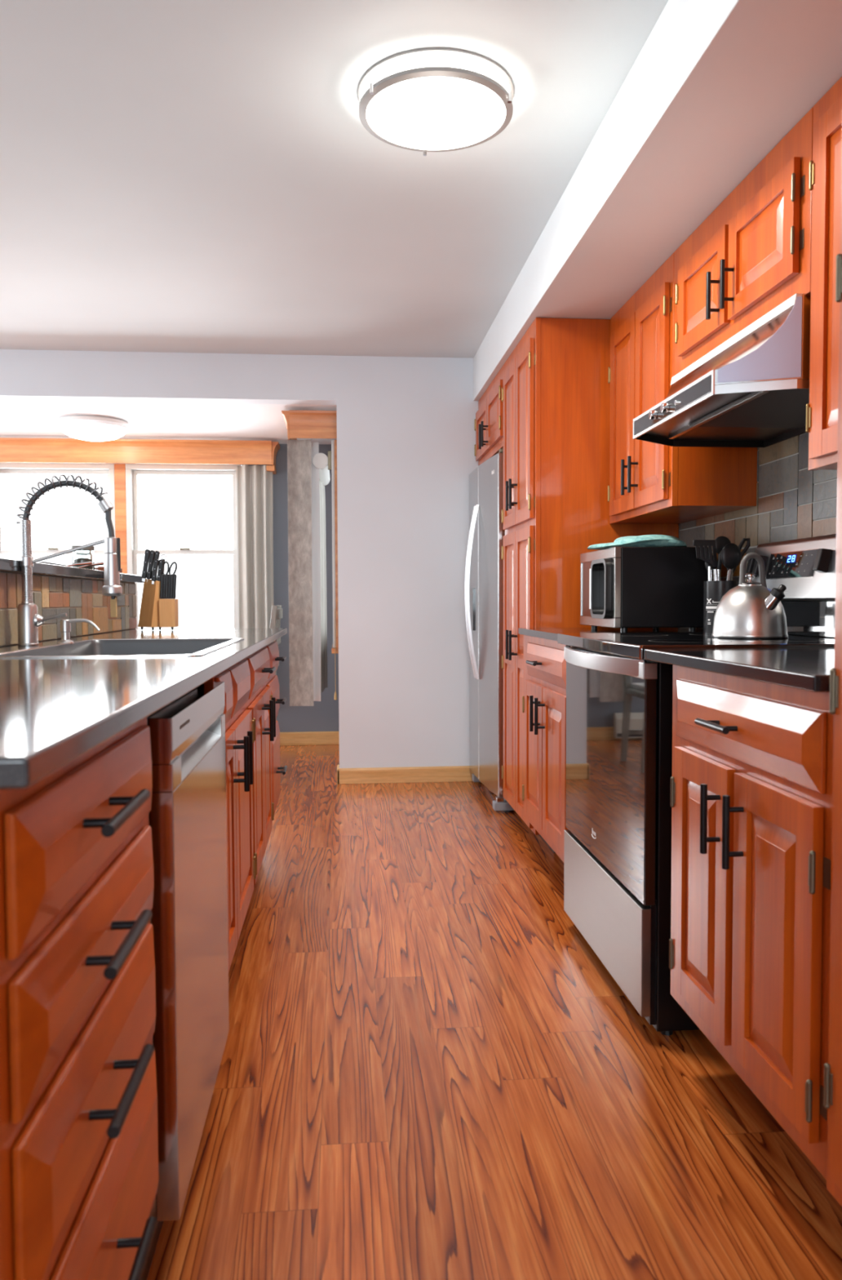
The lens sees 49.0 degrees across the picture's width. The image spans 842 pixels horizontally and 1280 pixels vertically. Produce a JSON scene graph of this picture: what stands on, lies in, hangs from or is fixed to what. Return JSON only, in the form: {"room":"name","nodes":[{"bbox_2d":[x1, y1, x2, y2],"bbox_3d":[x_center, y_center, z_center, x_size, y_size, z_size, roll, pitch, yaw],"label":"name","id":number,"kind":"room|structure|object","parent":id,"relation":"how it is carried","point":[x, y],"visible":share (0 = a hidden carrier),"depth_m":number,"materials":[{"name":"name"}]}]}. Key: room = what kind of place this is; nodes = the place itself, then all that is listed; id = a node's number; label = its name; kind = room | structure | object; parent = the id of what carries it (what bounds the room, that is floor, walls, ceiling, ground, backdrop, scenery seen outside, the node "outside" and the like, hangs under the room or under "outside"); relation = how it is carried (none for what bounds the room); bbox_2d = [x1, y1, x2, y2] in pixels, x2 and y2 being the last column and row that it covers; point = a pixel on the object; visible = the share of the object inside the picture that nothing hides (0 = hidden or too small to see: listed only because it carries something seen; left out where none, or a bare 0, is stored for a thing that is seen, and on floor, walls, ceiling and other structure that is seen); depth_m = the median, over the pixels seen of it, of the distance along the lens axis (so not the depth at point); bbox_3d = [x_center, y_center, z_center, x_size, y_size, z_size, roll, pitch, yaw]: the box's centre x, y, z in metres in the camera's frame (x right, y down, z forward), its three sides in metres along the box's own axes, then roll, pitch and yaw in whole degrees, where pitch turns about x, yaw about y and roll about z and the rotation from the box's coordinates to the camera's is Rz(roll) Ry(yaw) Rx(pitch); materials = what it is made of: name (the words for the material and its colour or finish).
{"room":"kitchen","nodes":[
{"label":"kitchen","id":0,"kind":"room"},
{"bbox_2d":[0,571,136,647],"bbox_3d":[-1.108,0.385,2.198,0.164,1.099,3.201,0,2,-5],"label":"wall","id":1,"kind":"structure","parent":0,"point":[33,591],"depth_m":2.81,"materials":[{"name":"beige tile"}]},
{"bbox_2d":[0,573,137,645],"bbox_3d":[-1.028,-0.072,2.184,0.007,0.179,3.193,0,2,-5],"label":"tiles","id":2,"kind":"structure","parent":1,"relation":"attached to","point":[11,593],"depth_m":2.81,"materials":[{"name":"tile"}]},
{"bbox_2d":[0,557,144,583],"bbox_3d":[-1.216,-0.178,2.172,0.453,0.029,3.215,0,2,-5],"label":"bar","id":3,"kind":"object","parent":1,"relation":"on","point":[12,566],"visible":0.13,"depth_m":2.67,"materials":[{"name":"grey stone"}]},
{"bbox_2d":[39,561,66,566],"bbox_3d":[-1.179,-0.237,2.916,0.011,0.018,0.183,0,3,16],"label":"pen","id":4,"kind":"object","parent":3,"relation":"on","point":[39,562],"visible":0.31,"depth_m":2.93,"materials":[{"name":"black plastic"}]},
{"bbox_3d":[-1.206,-0.239,3.221,0.155,0.004,0.600,0,2,-5],"label":"tray","id":5,"kind":"object","parent":3,"relation":"on","visible":0},
{"bbox_2d":[66,561,92,566],"bbox_3d":[-1.149,-0.250,3.059,0.026,0.027,0.152,1,3,20],"label":"spoon","id":6,"kind":"object","parent":5,"relation":"on","point":[86,562],"visible":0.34,"depth_m":3.08,"materials":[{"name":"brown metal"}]},
{"bbox_2d":[71,545,94,569],"bbox_3d":[-1.192,-0.285,3.260,0.076,0.092,0.076,0,2,-5],"label":"glass jar","id":7,"kind":"object","parent":5,"relation":"on","point":[86,554],"visible":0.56,"depth_m":3.23,"materials":[{"name":"grey"}]},
{"bbox_2d":[72,561,104,568],"bbox_3d":[-1.154,-0.257,3.189,0.026,0.031,0.152,1,3,20],"label":"spoon","id":8,"kind":"object","parent":5,"relation":"on","point":[101,562],"visible":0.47,"depth_m":3.21,"materials":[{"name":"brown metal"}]},
{"bbox_2d":[97,566,122,573],"bbox_3d":[-1.149,-0.259,3.416,0.046,0.018,0.180,0,2,-5],"label":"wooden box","id":9,"kind":"object","parent":5,"relation":"on","point":[100,568],"visible":0.36,"depth_m":3.33,"materials":[{"name":"brown wood"}]},
{"bbox_2d":[0,400,337,444],"bbox_3d":[-2.305,-1.371,5.761,3.820,0.060,1.418,0,2,-5],"label":"ceiling","id":10,"kind":"structure","parent":0,"point":[18,419],"depth_m":5.57,"materials":[{"name":"paint"}]},
{"bbox_2d":[55,415,130,441],"bbox_3d":[-2.010,-1.283,5.669,0.430,0.110,0.430,0,2,-5],"label":"ceiling light","id":11,"kind":"object","parent":10,"relation":"attached to","point":[86,428],"visible":1,"depth_m":5.53,"materials":[{"name":"white glass"}]},
{"bbox_2d":[58,423,127,441],"bbox_3d":[-2.010,-1.282,5.669,0.394,0.108,0.394,0,2,-5],"label":"diffuser","id":12,"kind":"object","parent":11,"relation":"attached to","point":[86,432],"depth_m":5.56,"materials":[{"name":"white"}]},
{"bbox_2d":[0,349,478,768],"bbox_3d":[-1.515,-0.373,5.099,5.065,2.372,0.120,0,2,-5],"label":"wall","id":13,"kind":"structure","parent":0,"point":[406,433],"depth_m":5.14,"materials":[{"name":"grey paint"}]},
{"bbox_2d":[337,764,472,784],"bbox_3d":[-0.072,0.757,5.265,0.810,0.088,0.134,0,2,-5],"label":"baseboard","id":14,"kind":"structure","parent":13,"relation":"attached to","point":[451,773],"depth_m":5.20,"materials":[{"name":"brown wood"}]},
{"bbox_2d":[240,444,339,732],"bbox_3d":[-2.308,-0.306,6.478,3.720,2.128,0.120,0,2,-5],"label":"wall","id":15,"kind":"structure","parent":0,"point":[323,716],"depth_m":6.55,"materials":[{"name":"paint"}]},
{"bbox_2d":[0,462,115,558],"bbox_3d":[-2.541,-0.597,6.415,0.850,1.235,0.120,0,2,-5],"label":"window","id":16,"kind":"structure","parent":15,"relation":"in","point":[108,469],"depth_m":6.37,"materials":[{"name":"grey plastic"}]},
{"bbox_2d":[114,463,127,573],"bbox_3d":[-2.080,-0.600,6.460,0.075,1.235,0.130,0,2,-5],"label":"trim","id":17,"kind":"structure","parent":15,"relation":"attached to","point":[119,468],"depth_m":6.38,"materials":[{"name":"brown wood"}]},
{"bbox_2d":[0,462,248,465],"bbox_3d":[-2.111,-1.242,6.380,1.810,0.055,0.030,0,2,-5],"label":"trim","id":18,"kind":"structure","parent":15,"relation":"attached to","point":[0,462],"depth_m":6.38,"materials":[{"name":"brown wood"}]},
{"bbox_2d":[0,437,280,474],"bbox_3d":[-2.214,-1.246,6.263,2.485,0.193,0.244,0,2,-5],"label":"valance","id":19,"kind":"object","parent":15,"relation":"attached to","point":[12,450],"visible":0.95,"depth_m":6.20,"materials":[{"name":"brown wood"}]},
{"bbox_2d":[237,465,274,628],"bbox_3d":[-1.137,-0.370,6.378,0.239,1.655,0.068,0,2,-5],"label":"curtain","id":20,"kind":"object","parent":19,"relation":"hanging from","point":[255,482],"visible":0.72,"depth_m":6.37,"materials":[{"name":"white fabric"}]},
{"bbox_2d":[125,463,240,629],"bbox_3d":[-1.652,-0.603,6.492,0.785,1.235,0.120,0,2,-5],"label":"window","id":21,"kind":"structure","parent":15,"relation":"in","point":[132,471],"depth_m":6.45,"materials":[{"name":"grey plastic"}]},
{"bbox_2d":[280,731,339,745],"bbox_3d":[-2.348,0.713,6.450,3.620,0.094,0.014,0,2,-5],"label":"baseboard","id":22,"kind":"structure","parent":15,"relation":"attached to","point":[304,738],"depth_m":6.58,"materials":[{"name":"brown wood"}]},
{"bbox_2d":[0,0,668,358],"bbox_3d":[-1.238,-1.427,1.220,5.165,0.060,7.562,0,2,-5],"label":"ceiling","id":23,"kind":"structure","parent":0,"point":[203,176],"depth_m":2.89,"materials":[{"name":"paint"}]},
{"bbox_2d":[358,47,514,155],"bbox_3d":[0.039,-1.423,2.465,0.414,0.064,0.417,0,2,-5],"label":"ceiling light","id":24,"kind":"object","parent":23,"relation":"attached to","point":[424,100],"visible":1,"depth_m":2.39,"materials":[{"name":"white glass"}]},
{"bbox_2d":[146,744,841,1279],"bbox_3d":[-1.295,0.965,2.088,5.165,0.050,9.100,0,2,-5],"label":"floor","id":25,"kind":"structure","parent":0,"point":[428,1070],"depth_m":1.91,"materials":[{"name":"laminate"}]},
{"bbox_2d":[0,717,159,1279],"bbox_3d":[-0.598,0.539,0.970,0.607,0.890,0.610,0,2,-5],"label":"base cabinet","id":26,"kind":"object","parent":25,"relation":"on","point":[79,1178],"visible":0.98,"depth_m":0.89,"materials":[{"name":"brown wood"}]},
{"bbox_2d":[0,627,287,790],"bbox_3d":[-0.715,0.031,2.188,0.608,0.024,3.143,0,2,-5],"label":"countertop","id":27,"kind":"structure","parent":26,"relation":"on","point":[54,712],"depth_m":1.12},
{"bbox_2d":[16,474,122,645],"bbox_3d":[-0.886,-0.201,2.326,0.258,0.428,0.049,0,2,-5],"label":"faucet","id":28,"kind":"object","parent":27,"relation":"on","point":[29,621],"visible":1,"depth_m":2.31,"materials":[{"name":"silver metal"}]},
{"bbox_2d":[110,595,117,617],"bbox_3d":[-0.778,-0.084,2.340,0.015,0.054,0.011,0,2,-5],"label":"tag","id":29,"kind":"object","parent":28,"relation":"hanging from","point":[113,604],"visible":1,"depth_m":2.34,"materials":[{"name":"beige plastic"}]},
{"bbox_2d":[0,637,244,688],"bbox_3d":[-0.700,0.113,2.252,0.451,0.200,0.870,0,2,-5],"label":"sink","id":30,"kind":"object","parent":27,"relation":"in","point":[124,647],"visible":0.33,"depth_m":2.64,"materials":[{"name":"silver metal"}]},
{"bbox_2d":[57,618,100,643],"bbox_3d":[-0.900,-0.024,2.433,0.110,0.065,0.040,0,2,-5],"label":"soap dispenser","id":31,"kind":"object","parent":30,"relation":"on","point":[65,624],"visible":0.95,"depth_m":2.42,"materials":[{"name":"silver metal"}]},
{"bbox_2d":[137,578,178,630],"bbox_3d":[-1.022,-0.139,3.581,0.151,0.200,0.121,0,2,-5],"label":"knife block","id":32,"kind":"object","parent":27,"relation":"on","point":[155,611],"visible":0.91,"depth_m":3.53,"materials":[{"name":"brown wood"}]},
{"bbox_2d":[142,549,150,582],"bbox_3d":[-1.054,-0.285,3.538,0.033,0.124,0.019,0,2,-5],"label":"knife","id":33,"kind":"object","parent":32,"relation":"in","point":[147,555],"visible":1,"depth_m":3.53,"materials":[{"name":"black plastic"}]},
{"bbox_2d":[146,550,155,582],"bbox_3d":[-1.041,-0.284,3.559,0.033,0.124,0.019,0,2,-5],"label":"knife","id":34,"kind":"object","parent":32,"relation":"in","point":[152,552],"visible":1,"depth_m":3.55,"materials":[{"name":"black plastic"}]},
{"bbox_2d":[151,559,159,584],"bbox_3d":[-1.015,-0.261,3.529,0.028,0.097,0.019,0,2,-5],"label":"knife","id":35,"kind":"object","parent":32,"relation":"on","point":[156,562],"visible":1,"depth_m":3.52,"materials":[{"name":"black plastic"}]},
{"bbox_2d":[151,551,159,578],"bbox_3d":[-1.028,-0.283,3.575,0.034,0.124,0.019,0,2,-5],"label":"knife","id":36,"kind":"object","parent":32,"relation":"on","point":[157,553],"visible":0.44,"depth_m":3.57,"materials":[{"name":"black plastic"}]},
{"bbox_2d":[156,559,164,581],"bbox_3d":[-1.002,-0.261,3.551,0.028,0.097,0.019,0,2,-5],"label":"knife","id":37,"kind":"object","parent":32,"relation":"in","point":[161,564],"visible":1,"depth_m":3.54,"materials":[{"name":"black plastic"}]},
{"bbox_2d":[160,573,164,599],"bbox_3d":[-0.991,-0.199,3.534,0.018,0.106,0.016,0,2,-5],"label":"steak knife","id":38,"kind":"object","parent":32,"relation":"in","point":[162,575],"visible":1,"depth_m":3.53,"materials":[{"name":"black plastic"}]},
{"bbox_2d":[160,554,166,571],"bbox_3d":[-1.001,-0.279,3.583,0.028,0.109,0.014,0,2,-5],"label":"sharpening steel","id":39,"kind":"object","parent":32,"relation":"in","point":[162,554],"visible":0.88,"depth_m":3.58,"materials":[{"name":"black plastic"}]},
{"bbox_2d":[163,573,165,599],"bbox_3d":[-0.982,-0.199,3.539,0.018,0.106,0.016,0,2,-5],"label":"steak knife","id":40,"kind":"object","parent":32,"relation":"in","point":[164,583],"visible":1,"depth_m":3.53,"materials":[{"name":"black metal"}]},
{"bbox_2d":[164,573,168,599],"bbox_3d":[-0.973,-0.199,3.536,0.018,0.106,0.016,0,2,-5],"label":"steak knife","id":41,"kind":"object","parent":32,"relation":"in","point":[166,575],"visible":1,"depth_m":3.53,"materials":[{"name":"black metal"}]},
{"bbox_2d":[168,573,170,599],"bbox_3d":[-0.964,-0.199,3.541,0.018,0.106,0.016,0,2,-5],"label":"steak knife","id":42,"kind":"object","parent":32,"relation":"in","point":[169,583],"visible":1,"depth_m":3.53,"materials":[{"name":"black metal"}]},
{"bbox_2d":[162,561,177,574],"bbox_3d":[-0.975,-0.258,3.582,0.059,0.095,0.010,0,2,-5],"label":"scissors","id":43,"kind":"object","parent":32,"relation":"in","point":[167,562],"visible":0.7,"depth_m":3.58,"materials":[{"name":"black plastic"}]},
{"bbox_2d":[169,573,173,599],"bbox_3d":[-0.954,-0.199,3.538,0.018,0.106,0.016,0,2,-5],"label":"steak knife","id":44,"kind":"object","parent":32,"relation":"in","point":[171,575],"visible":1,"depth_m":3.53,"materials":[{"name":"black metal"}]},
{"bbox_2d":[173,573,177,599],"bbox_3d":[-0.946,-0.199,3.542,0.018,0.106,0.016,0,2,-5],"label":"steak knife","id":45,"kind":"object","parent":32,"relation":"in","point":[175,575],"visible":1,"depth_m":3.54,"materials":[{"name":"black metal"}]},
{"bbox_2d":[141,681,229,1279],"bbox_3d":[-0.658,0.521,1.614,0.558,0.872,0.601,0,2,-5],"label":"dishwasher","id":46,"kind":"object","parent":25,"relation":"on","point":[188,820],"visible":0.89,"depth_m":1.44,"materials":[{"name":"silver metal"}]},
{"bbox_2d":[146,687,197,1217],"bbox_3d":[-0.676,0.466,1.568,0.515,0.757,0.510,0,2,-5],"label":"tub","id":47,"kind":"object","parent":46,"relation":"in","point":[148,718],"depth_m":1.34,"materials":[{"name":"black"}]},
{"bbox_2d":[204,657,256,972],"bbox_3d":[-0.710,0.486,2.260,0.606,0.890,0.651,0,2,-5],"label":"base cabinet","id":48,"kind":"object","parent":25,"relation":"on","point":[239,723],"visible":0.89,"depth_m":2.21,"materials":[{"name":"brown wood"}]},
{"bbox_2d":[245,646,275,884],"bbox_3d":[-0.768,0.457,2.932,0.607,0.890,0.698,0,2,-5],"label":"base cabinet","id":49,"kind":"object","parent":25,"relation":"on","point":[262,703],"visible":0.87,"depth_m":2.90,"materials":[{"name":"brown wood"}]},
{"bbox_2d":[270,604,282,720],"bbox_3d":[-1.077,0.297,5.444,0.505,1.000,0.450,0,2,-5],"label":"dining chair","id":50,"kind":"object","parent":25,"relation":"on","point":[277,611],"visible":0.21,"depth_m":5.26,"materials":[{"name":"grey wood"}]},
{"bbox_2d":[266,640,287,814],"bbox_3d":[-0.819,0.432,3.520,0.607,0.890,0.478,0,2,-5],"label":"base cabinet","id":51,"kind":"object","parent":25,"relation":"on","point":[273,682],"visible":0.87,"depth_m":3.50,"materials":[{"name":"brown wood"}]},
{"bbox_2d":[464,448,514,812],"bbox_3d":[0.584,-0.055,4.818,0.696,1.744,0.785,0,2,-5],"label":"refrigerator","id":52,"kind":"object","parent":25,"relation":"on","point":[484,566],"visible":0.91,"depth_m":4.66,"materials":[{"name":"grey metal"}]},
{"bbox_2d":[522,635,568,862],"bbox_3d":[0.735,0.435,3.327,0.696,0.889,0.790,0,2,-5],"label":"base cabinet","id":53,"kind":"object","parent":25,"relation":"on","point":[544,664],"visible":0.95,"depth_m":3.21,"materials":[{"name":"brown wood"}]},
{"bbox_2d":[518,626,703,640],"bbox_3d":[0.752,-0.022,3.302,0.662,0.024,0.806,0,2,-5],"label":"countertop","id":54,"kind":"structure","parent":53,"relation":"on","point":[551,633],"depth_m":3.33,"materials":[{"name":"black stone"}]},
{"bbox_2d":[580,546,709,631],"bbox_3d":[0.784,-0.179,3.336,0.360,0.287,0.450,0,2,-5],"label":"microwave","id":55,"kind":"object","parent":54,"relation":"on","point":[624,588],"visible":1,"depth_m":3.12,"materials":[{"name":"black metal"}]},
{"bbox_2d":[587,534,687,549],"bbox_3d":[0.761,-0.345,3.246,0.346,0.046,0.198,0,2,-5],"label":"oven mitt","id":56,"kind":"object","parent":55,"relation":"on","point":[646,540],"visible":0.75,"depth_m":3.18,"materials":[{"name":"teal fabric"}]},
{"bbox_2d":[703,580,737,631],"bbox_3d":[0.962,-0.105,2.972,0.102,0.168,0.102,0,2,-5],"label":"utensil holder","id":57,"kind":"object","parent":54,"relation":"on","point":[713,591],"visible":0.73,"depth_m":2.94,"materials":[{"name":"black"}]},
{"bbox_2d":[693,539,718,581],"bbox_3d":[0.911,-0.177,2.948,0.089,0.283,0.017,0,2,-5],"label":"slotted turner","id":58,"kind":"object","parent":57,"relation":"in","point":[701,543],"visible":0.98,"depth_m":2.94,"materials":[{"name":"black plastic"}]},
{"bbox_2d":[705,555,716,581],"bbox_3d":[0.939,-0.157,2.990,0.040,0.238,0.018,0,2,-5],"label":"whisk","id":59,"kind":"object","parent":57,"relation":"in","point":[709,568],"visible":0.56,"depth_m":2.98,"materials":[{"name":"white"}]},
{"bbox_2d":[706,598,719,624],"bbox_3d":[0.930,-0.090,2.938,0.054,0.082,0.009,2,3,43],"label":"print","id":60,"kind":"object","parent":57,"relation":"attached to","point":[712,604],"depth_m":2.94,"materials":[{"name":"white"}]},
{"bbox_2d":[715,536,731,581],"bbox_3d":[0.974,-0.187,2.987,0.061,0.298,0.024,-1,2,-13],"label":"spoon","id":61,"kind":"object","parent":57,"relation":"in","point":[721,541],"visible":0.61,"depth_m":2.98,"materials":[{"name":"black plastic"}]},
{"bbox_2d":[720,542,742,580],"bbox_3d":[0.983,-0.170,2.931,0.061,0.272,0.057,1,3,22],"label":"serving spoon","id":62,"kind":"object","parent":57,"relation":"in","point":[731,554],"visible":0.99,"depth_m":2.91,"materials":[{"name":"black plastic"}]},
{"bbox_2d":[731,537,750,580],"bbox_3d":[1.017,-0.183,2.984,0.092,0.291,0.013,0,2,-5],"label":"tongs","id":63,"kind":"object","parent":57,"relation":"in","point":[747,547],"visible":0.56,"depth_m":2.98,"materials":[{"name":"black plastic"}]},
{"bbox_2d":[502,317,679,853],"bbox_3d":[0.691,-0.218,4.043,0.639,2.134,0.692,0,2,-5],"label":"pantry cabinet","id":64,"kind":"object","parent":25,"relation":"on","point":[556,388],"visible":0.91,"depth_m":3.68,"materials":[{"name":"brown wood"}]},
{"bbox_2d":[557,533,836,1035],"bbox_3d":[0.777,0.316,2.511,0.715,1.196,0.798,0,2,-5],"label":"range","id":65,"kind":"object","parent":25,"relation":"on","point":[618,837],"visible":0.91,"depth_m":2.33,"materials":[{"name":"silver metal"}]},
{"bbox_2d":[557,631,835,659],"bbox_3d":[0.787,0.009,2.499,0.682,0.032,0.798,0,2,-5],"label":"cooktop","id":66,"kind":"object","parent":65,"relation":"in","point":[608,646],"depth_m":2.33,"materials":[{"name":"black glass"}]},
{"bbox_2d":[711,552,788,639],"bbox_3d":[0.884,-0.121,2.481,0.195,0.228,0.198,0,2,-5],"label":"kettle","id":67,"kind":"object","parent":65,"relation":"on","point":[750,609],"visible":1,"depth_m":2.42,"materials":[{"name":"silver metal"}]},
{"bbox_2d":[669,665,833,1179],"bbox_3d":[0.870,0.503,1.702,0.708,0.889,0.664,0,2,-5],"label":"base cabinet","id":68,"kind":"object","parent":25,"relation":"on","point":[751,797],"visible":1,"depth_m":1.55,"materials":[{"name":"brown wood"}]},
{"bbox_2d":[644,646,835,692],"bbox_3d":[0.875,0.044,1.729,0.688,0.024,0.752,0,2,-5],"label":"countertop","id":69,"kind":"structure","parent":68,"relation":"on","point":[807,668],"depth_m":1.67,"materials":[{"name":"black stone"}]},
{"bbox_2d":[823,161,841,1207],"bbox_3d":[0.919,-0.091,1.020,0.717,2.134,0.640,0,2,-5],"label":"tall cabinet","id":70,"kind":"object","parent":25,"relation":"on","point":[833,1092],"visible":1,"depth_m":1.28,"materials":[{"name":"brown wood"}]},
{"bbox_2d":[473,0,841,400],"bbox_3d":[0.922,-1.298,1.463,0.621,0.236,7.462,0,2,-5],"label":"soffit","id":71,"kind":"structure","parent":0,"point":[714,86],"depth_m":2.32,"materials":[{"name":"paint"}]},
{"bbox_3d":[1.286,-0.234,1.539,0.100,2.372,7.462,0,2,-5],"label":"wall","id":72,"kind":"structure","parent":0,"visible":0},
{"bbox_2d":[474,363,505,466],"bbox_3d":[0.621,-1.128,4.769,0.639,0.378,0.840,0,2,-5],"label":"upper cabinet","id":73,"kind":"object","parent":72,"relation":"attached to","point":[488,422],"visible":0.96,"depth_m":4.68,"materials":[{"name":"brown wood"}]},
{"bbox_2d":[633,293,810,447],"bbox_3d":[0.889,-0.704,2.527,0.493,0.216,0.807,0,2,-5],"label":"range hood","id":74,"kind":"object","parent":72,"relation":"attached to","point":[753,389],"visible":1,"depth_m":2.36,"materials":[{"name":"silver metal"}]},
{"bbox_2d":[680,432,837,628],"bbox_3d":[1.142,-0.409,2.540,0.011,0.810,2.362,0,2,-5],"label":"backsplash","id":75,"kind":"structure","parent":72,"relation":"attached to","point":[784,474],"depth_m":2.85,"materials":[{"name":"tile"}]},
{"bbox_2d":[608,253,758,524],"bbox_3d":[0.897,-0.853,3.332,0.341,0.808,0.698,0,2,-5],"label":"upper cabinet","id":76,"kind":"object","parent":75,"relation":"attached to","point":[651,482],"visible":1,"depth_m":3.15,"materials":[{"name":"brown wood"}]},
{"bbox_2d":[673,106,813,376],"bbox_3d":[0.964,-1.018,2.540,0.341,0.412,0.872,0,2,-5],"label":"upper cabinet","id":77,"kind":"object","parent":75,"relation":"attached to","point":[752,254],"visible":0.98,"depth_m":2.39,"materials":[{"name":"brown wood"}]},
{"bbox_2d":[805,76,841,470],"bbox_3d":[1.036,-0.781,1.721,0.341,0.816,0.788,0,2,-5],"label":"upper cabinet","id":78,"kind":"object","parent":75,"relation":"attached to","point":[825,168],"visible":1,"depth_m":2.01,"materials":[{"name":"brown wood"}]},
{"bbox_3d":[-0.443,-0.290,5.918,0.100,2.128,1.318,0,2,-5],"label":"wall","id":79,"kind":"structure","parent":0,"visible":0},
{"bbox_2d":[281,409,337,439],"bbox_3d":[-0.671,-1.249,5.750,0.330,0.155,0.992,0,2,-5],"label":"valance","id":80,"kind":"object","parent":79,"relation":"attached to","point":[300,424],"visible":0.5,"depth_m":5.27,"materials":[{"name":"brown wood"}]},
{"bbox_2d":[287,439,328,706],"bbox_3d":[-0.642,-0.404,5.797,0.173,1.543,0.925,0,2,6],"label":"curtain","id":81,"kind":"object","parent":80,"relation":"hanging from","point":[307,535],"visible":0.98,"depth_m":5.38,"materials":[{"name":"grey fabric"}]},
{"bbox_2d":[312,450,331,485],"bbox_3d":[-0.591,-1.066,5.799,0.152,0.110,0.825,0,2,-5],"label":"wall lamp","id":82,"kind":"object","parent":79,"relation":"attached to","point":[321,461],"visible":0.63,"depth_m":5.40,"materials":[{"name":"white glass"}]},
{"bbox_2d":[331,440,336,648],"bbox_3d":[-0.502,-0.574,5.830,0.108,1.200,0.960,0,2,-5],"label":"window","id":83,"kind":"structure","parent":79,"relation":"in","point":[332,441],"depth_m":5.35,"materials":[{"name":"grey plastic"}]},
{"bbox_2d":[334,608,337,700],"bbox_3d":[-0.495,0.084,5.337,0.018,0.529,0.018,0,2,-5],"label":"pull cord","id":84,"kind":"object","parent":83,"relation":"hanging from","point":[335,693],"visible":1,"depth_m":5.34,"materials":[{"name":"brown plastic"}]},
{"bbox_2d":[331,644,338,653],"bbox_3d":[-0.526,0.041,5.883,0.076,0.030,1.080,0,2,-5],"label":"trim","id":85,"kind":"structure","parent":79,"relation":"attached to","point":[334,651],"depth_m":5.34,"materials":[{"name":"brown wood"}]},
{"bbox_2d":[334,440,338,648],"bbox_3d":[-0.473,-0.554,5.376,0.050,1.202,0.070,0,2,-5],"label":"trim","id":86,"kind":"structure","parent":79,"relation":"attached to","point":[335,441],"depth_m":5.34,"materials":[{"name":"brown wood"}]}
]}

